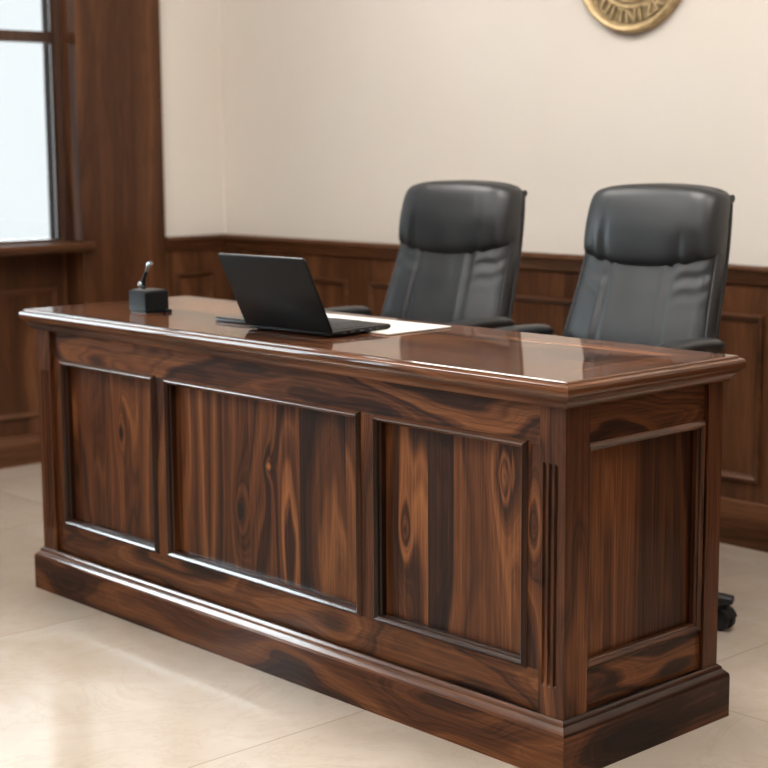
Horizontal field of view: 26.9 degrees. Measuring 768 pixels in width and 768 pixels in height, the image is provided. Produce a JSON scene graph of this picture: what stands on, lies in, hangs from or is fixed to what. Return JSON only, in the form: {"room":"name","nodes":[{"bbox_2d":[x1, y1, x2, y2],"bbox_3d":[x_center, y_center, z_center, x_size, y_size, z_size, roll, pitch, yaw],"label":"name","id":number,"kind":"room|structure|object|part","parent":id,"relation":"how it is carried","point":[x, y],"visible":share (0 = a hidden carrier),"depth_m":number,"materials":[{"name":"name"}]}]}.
{"room":"courtroom","nodes":[
{"label":"courtroom","id":0,"kind":"room"},
{"bbox_2d":[159,0,224,236],"bbox_3d":[-3.121,-0.917,4.785,6.480,3.000,0.152,-8,11,-42],"label":"wall","id":1,"kind":"structure","parent":0,"point":[190,30],"depth_m":6.81,"materials":[{"name":"beige paint"}]},
{"bbox_2d":[0,432,40,468],"bbox_3d":[-3.392,0.542,4.755,5.737,0.126,0.020,-8,11,-42],"label":"baseboard","id":2,"kind":"structure","parent":1,"relation":"attached to","point":[21,449],"depth_m":6.50,"materials":[{"name":"brown wood"}]},
{"bbox_2d":[0,286,57,421],"bbox_3d":[-2.572,0.039,5.457,3.388,0.525,0.013,-8,11,-42],"label":"trim","id":3,"kind":"structure","parent":1,"relation":"attached to","point":[54,290],"depth_m":6.49,"materials":[{"name":"brown wood"}]},
{"bbox_2d":[0,253,67,436],"bbox_3d":[-3.405,0.177,4.713,5.737,0.862,0.012,-8,11,-42],"label":"wall paneling","id":4,"kind":"structure","parent":1,"relation":"attached to","point":[19,393],"depth_m":6.48,"materials":[{"name":"brown wood"}]},
{"bbox_2d":[0,0,69,244],"bbox_3d":[-1.958,-1.313,5.865,1.759,1.708,0.094,-8,11,-42],"label":"window","id":5,"kind":"structure","parent":1,"relation":"in","point":[34,208],"depth_m":6.41,"materials":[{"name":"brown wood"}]},
{"bbox_2d":[0,241,95,255],"bbox_3d":[-3.341,-0.261,4.605,5.778,0.036,0.182,-8,11,-42],"label":"trim","id":6,"kind":"structure","parent":1,"relation":"attached to","point":[48,247],"depth_m":6.35,"materials":[{"name":"brown wood"}]},
{"bbox_2d":[61,0,166,304],"bbox_3d":[-1.131,-1.198,6.589,0.408,3.000,0.182,-8,11,-42],"label":"pillar","id":7,"kind":"structure","parent":1,"relation":"attached to","point":[112,48],"depth_m":6.54,"materials":[{"name":"brown wood"}]},
{"bbox_2d":[175,270,214,298],"bbox_3d":[-0.807,-0.217,6.923,0.200,0.533,0.013,-8,11,-42],"label":"trim","id":8,"kind":"structure","parent":1,"relation":"attached to","point":[210,274],"depth_m":6.89,"materials":[{"name":"brown wood"}]},
{"bbox_2d":[166,234,224,251],"bbox_3d":[-0.797,-0.603,6.862,0.323,0.062,0.034,-8,11,-42],"label":"trim","id":9,"kind":"structure","parent":1,"relation":"attached to","point":[213,241],"depth_m":6.85,"materials":[{"name":"brown wood"}]},
{"bbox_2d":[166,248,225,299],"bbox_3d":[-0.810,-0.171,6.943,0.323,0.860,0.012,-8,11,-42],"label":"trim","id":10,"kind":"structure","parent":1,"relation":"attached to","point":[205,259],"depth_m":6.89,"materials":[{"name":"brown wood"}]},
{"bbox_2d":[0,463,767,767],"bbox_3d":[-0.792,0.972,2.528,6.768,0.100,7.550,-8,11,-42],"label":"floor","id":11,"kind":"structure","parent":0,"point":[82,686],"depth_m":3.74,"materials":[{"name":"beige tile"}]},
{"bbox_2d":[19,296,746,767],"bbox_3d":[-0.126,0.267,4.114,0.593,0.820,2.063,-8,11,-42],"label":"desk","id":12,"kind":"object","parent":11,"relation":"on","point":[502,545],"visible":1,"depth_m":3.58,"materials":[{"name":"brown wood"}]},
{"bbox_3d":[-0.945,0.159,4.657,0.074,0.645,0.069,-8,11,-42],"label":"corner post","id":13,"kind":"part","parent":12,"relation":"part of","materials":[{"name":"brown wood"}]},
{"bbox_3d":[-0.752,0.190,4.421,0.030,0.480,0.460,-8,11,-42],"label":"panel moulding","id":14,"kind":"part","parent":12,"relation":"part of","materials":[{"name":"brown wood"}]},
{"bbox_3d":[-0.738,0.188,4.434,0.011,0.455,0.432,-8,11,-42],"label":"panel","id":15,"kind":"part","parent":12,"relation":"part of","materials":[{"name":"brown wood"}]},
{"bbox_2d":[129,261,171,313],"bbox_3d":[-0.654,-0.272,4.483,0.079,0.142,0.106,-8,11,-42],"label":"desk microphone","id":16,"kind":"object","parent":12,"relation":"on","point":[144,300],"visible":1,"depth_m":4.47,"materials":[{"name":"black plastic"}]},
{"bbox_3d":[-0.658,-0.264,4.487,0.064,0.002,0.068,-8,11,-42],"label":"plate","id":17,"kind":"part","parent":16,"relation":"part of","materials":[{"name":"grey plastic"}]},
{"bbox_2d":[216,315,245,323],"bbox_3d":[-0.369,-0.169,4.227,0.150,0.011,0.072,8,12,43],"label":"phone","id":18,"kind":"object","parent":12,"relation":"on","point":[239,319],"visible":0.49,"depth_m":4.22,"materials":[{"name":"black plastic"}]},
{"bbox_3d":[-0.307,0.258,3.946,0.030,0.480,0.762,-8,11,-42],"label":"panel moulding","id":19,"kind":"part","parent":12,"relation":"part of","materials":[{"name":"brown wood"}]},
{"bbox_3d":[-0.292,0.256,3.959,0.011,0.455,0.734,-8,11,-42],"label":"panel","id":20,"kind":"part","parent":12,"relation":"part of","materials":[{"name":"brown wood"}]},
{"bbox_3d":[-0.296,0.535,3.992,0.030,0.089,1.858,-8,11,-42],"label":"rail","id":21,"kind":"part","parent":12,"relation":"part of","materials":[{"name":"brown wood"}]},
{"bbox_2d":[218,253,390,336],"bbox_3d":[-0.196,-0.230,3.990,0.313,0.198,0.297,8,13,43],"label":"laptop","id":22,"kind":"object","parent":12,"relation":"on","point":[277,293],"visible":1,"depth_m":3.92,"materials":[{"name":"black plastic"}]},
{"bbox_3d":[-0.267,-0.222,3.917,0.312,0.188,0.093,8,13,43],"label":"lid","id":23,"kind":"part","parent":22,"relation":"part of","materials":[{"name":"black plastic"}]},
{"bbox_3d":[-0.128,-0.094,4.060,0.572,0.022,2.042,-8,11,-42],"label":"cornice moulding","id":24,"kind":"part","parent":12,"relation":"part of","materials":[{"name":"brown wood"}]},
{"bbox_3d":[-0.124,0.565,4.159,0.567,0.027,2.037,-8,11,-42],"label":"plinth moulding","id":25,"kind":"part","parent":12,"relation":"part of","materials":[{"name":"brown wood"}]},
{"bbox_2d":[326,313,450,334],"bbox_3d":[-0.073,-0.155,4.147,0.226,0.004,0.470,-9,12,-44],"label":"paper","id":26,"kind":"object","parent":12,"relation":"on","point":[397,327],"visible":0.54,"depth_m":4.06,"materials":[{"name":"white paper"}]},
{"bbox_3d":[0.140,0.327,3.469,0.030,0.480,0.466,-8,11,-42],"label":"panel moulding","id":27,"kind":"part","parent":12,"relation":"part of","materials":[{"name":"brown wood"}]},
{"bbox_3d":[0.154,0.324,3.482,0.011,0.455,0.438,-8,11,-42],"label":"panel","id":28,"kind":"part","parent":12,"relation":"part of","materials":[{"name":"brown wood"}]},
{"bbox_3d":[0.364,0.359,3.259,0.074,0.645,0.067,-8,11,-42],"label":"corner post","id":29,"kind":"part","parent":12,"relation":"part of","materials":[{"name":"brown wood"}]},
{"bbox_3d":[0.536,0.332,3.418,0.398,0.472,0.012,-8,11,-42],"label":"panel","id":30,"kind":"part","parent":12,"relation":"part of","materials":[{"name":"brown wood"}]},
{"bbox_3d":[0.544,0.610,3.453,0.398,0.089,0.030,-8,11,-42],"label":"rail","id":31,"kind":"part","parent":12,"relation":"part of","materials":[{"name":"brown wood"}]},
{"bbox_3d":[0.550,0.334,3.403,0.401,0.476,0.024,-8,11,-42],"label":"panel moulding","id":32,"kind":"part","parent":12,"relation":"part of","materials":[{"name":"brown wood"}]},
{"bbox_3d":[0.702,0.311,3.568,0.052,0.645,0.067,-8,11,-42],"label":"corner post","id":33,"kind":"part","parent":12,"relation":"part of","materials":[{"name":"brown wood"}]},
{"bbox_2d":[324,180,526,328],"bbox_3d":[0.073,-0.025,4.885,0.770,1.168,0.737,6,11,39],"label":"chair","id":34,"kind":"object","parent":11,"relation":"on","point":[459,255],"visible":0.41,"depth_m":4.92,"materials":[{"name":"black leather"}]},
{"bbox_3d":[-0.161,-0.211,5.001,0.076,0.052,0.360,6,11,39],"label":"armrest","id":35,"kind":"part","parent":34,"relation":"part of","materials":[{"name":"black leather"}]},
{"bbox_3d":[0.200,-0.201,5.014,0.504,0.645,0.249,6,11,39],"label":"backrest","id":36,"kind":"part","parent":34,"relation":"part of","materials":[{"name":"black leather"}]},
{"bbox_3d":[0.261,-0.163,4.661,0.076,0.052,0.360,6,11,39],"label":"armrest","id":37,"kind":"part","parent":34,"relation":"part of","materials":[{"name":"black leather"}]},
{"bbox_2d":[496,183,736,630],"bbox_3d":[0.584,0.053,4.339,0.770,1.168,0.737,7,11,41],"label":"chair","id":38,"kind":"object","parent":11,"relation":"on","point":[654,270],"visible":0.52,"depth_m":4.37,"materials":[{"name":"black leather"}]},
{"bbox_3d":[0.355,-0.134,4.464,0.076,0.052,0.360,7,11,41],"label":"armrest","id":39,"kind":"part","parent":38,"relation":"part of","materials":[{"name":"black leather"}]},
{"bbox_3d":[0.716,-0.122,4.464,0.504,0.645,0.249,7,11,41],"label":"backrest","id":40,"kind":"part","parent":38,"relation":"part of","materials":[{"name":"black leather"}]},
{"bbox_3d":[0.765,-0.084,4.109,0.076,0.052,0.360,7,11,41],"label":"armrest","id":41,"kind":"part","parent":38,"relation":"part of","materials":[{"name":"black leather"}]},
{"bbox_3d":[0.757,0.545,4.304,0.356,0.054,0.060,3,9,22],"label":"leg","id":42,"kind":"part","parent":38,"relation":"part of","materials":[{"name":"black plastic"}]},
{"bbox_2d":[221,0,767,265],"bbox_3d":[1.630,-0.908,4.526,0.138,3.000,7.550,-8,11,-42],"label":"wall","id":43,"kind":"structure","parent":0,"point":[333,110],"depth_m":5.78,"materials":[{"name":"beige paint"}]},
{"bbox_2d":[223,234,767,285],"bbox_3d":[1.657,-0.259,4.451,0.034,0.062,6.968,-8,11,-42],"label":"trim","id":44,"kind":"structure","parent":43,"relation":"attached to","point":[736,273],"depth_m":6.25,"materials":[{"name":"brown wood"}]},
{"bbox_2d":[225,248,767,504],"bbox_3d":[1.681,0.173,4.527,0.012,0.860,6.956,-8,11,-42],"label":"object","id":45,"kind":"structure","parent":43,"relation":"attached to","point":[739,338],"depth_m":5.15,"materials":[{"name":"brown wood"}]},
{"bbox_2d":[232,277,764,483],"bbox_3d":[0.773,-0.011,5.471,0.013,0.533,4.200,-8,11,-42],"label":"trim","id":46,"kind":"structure","parent":43,"relation":"attached to","point":[759,319],"depth_m":5.09,"materials":[{"name":"brown wood"}]},
{"bbox_2d":[582,0,680,32],"bbox_3d":[0.807,-1.381,5.224,0.031,0.470,0.470,-8,11,-42],"label":"seal","id":47,"kind":"object","parent":43,"relation":"attached to","point":[623,16],"visible":1,"depth_m":5.25,"materials":[{"name":"gold metal"}]},
{"bbox_3d":[0.814,-1.382,5.230,0.014,0.446,0.446,-8,11,-42],"label":"plate","id":48,"kind":"part","parent":47,"relation":"part of","materials":[{"name":"gold metal"}]},
{"bbox_2d":[719,497,767,552],"bbox_3d":[1.668,0.527,4.573,0.020,0.147,6.968,-8,11,-42],"label":"baseboard","id":49,"kind":"structure","parent":43,"relation":"attached to","point":[744,524],"depth_m":5.12,"materials":[{"name":"brown wood"}]}
]}

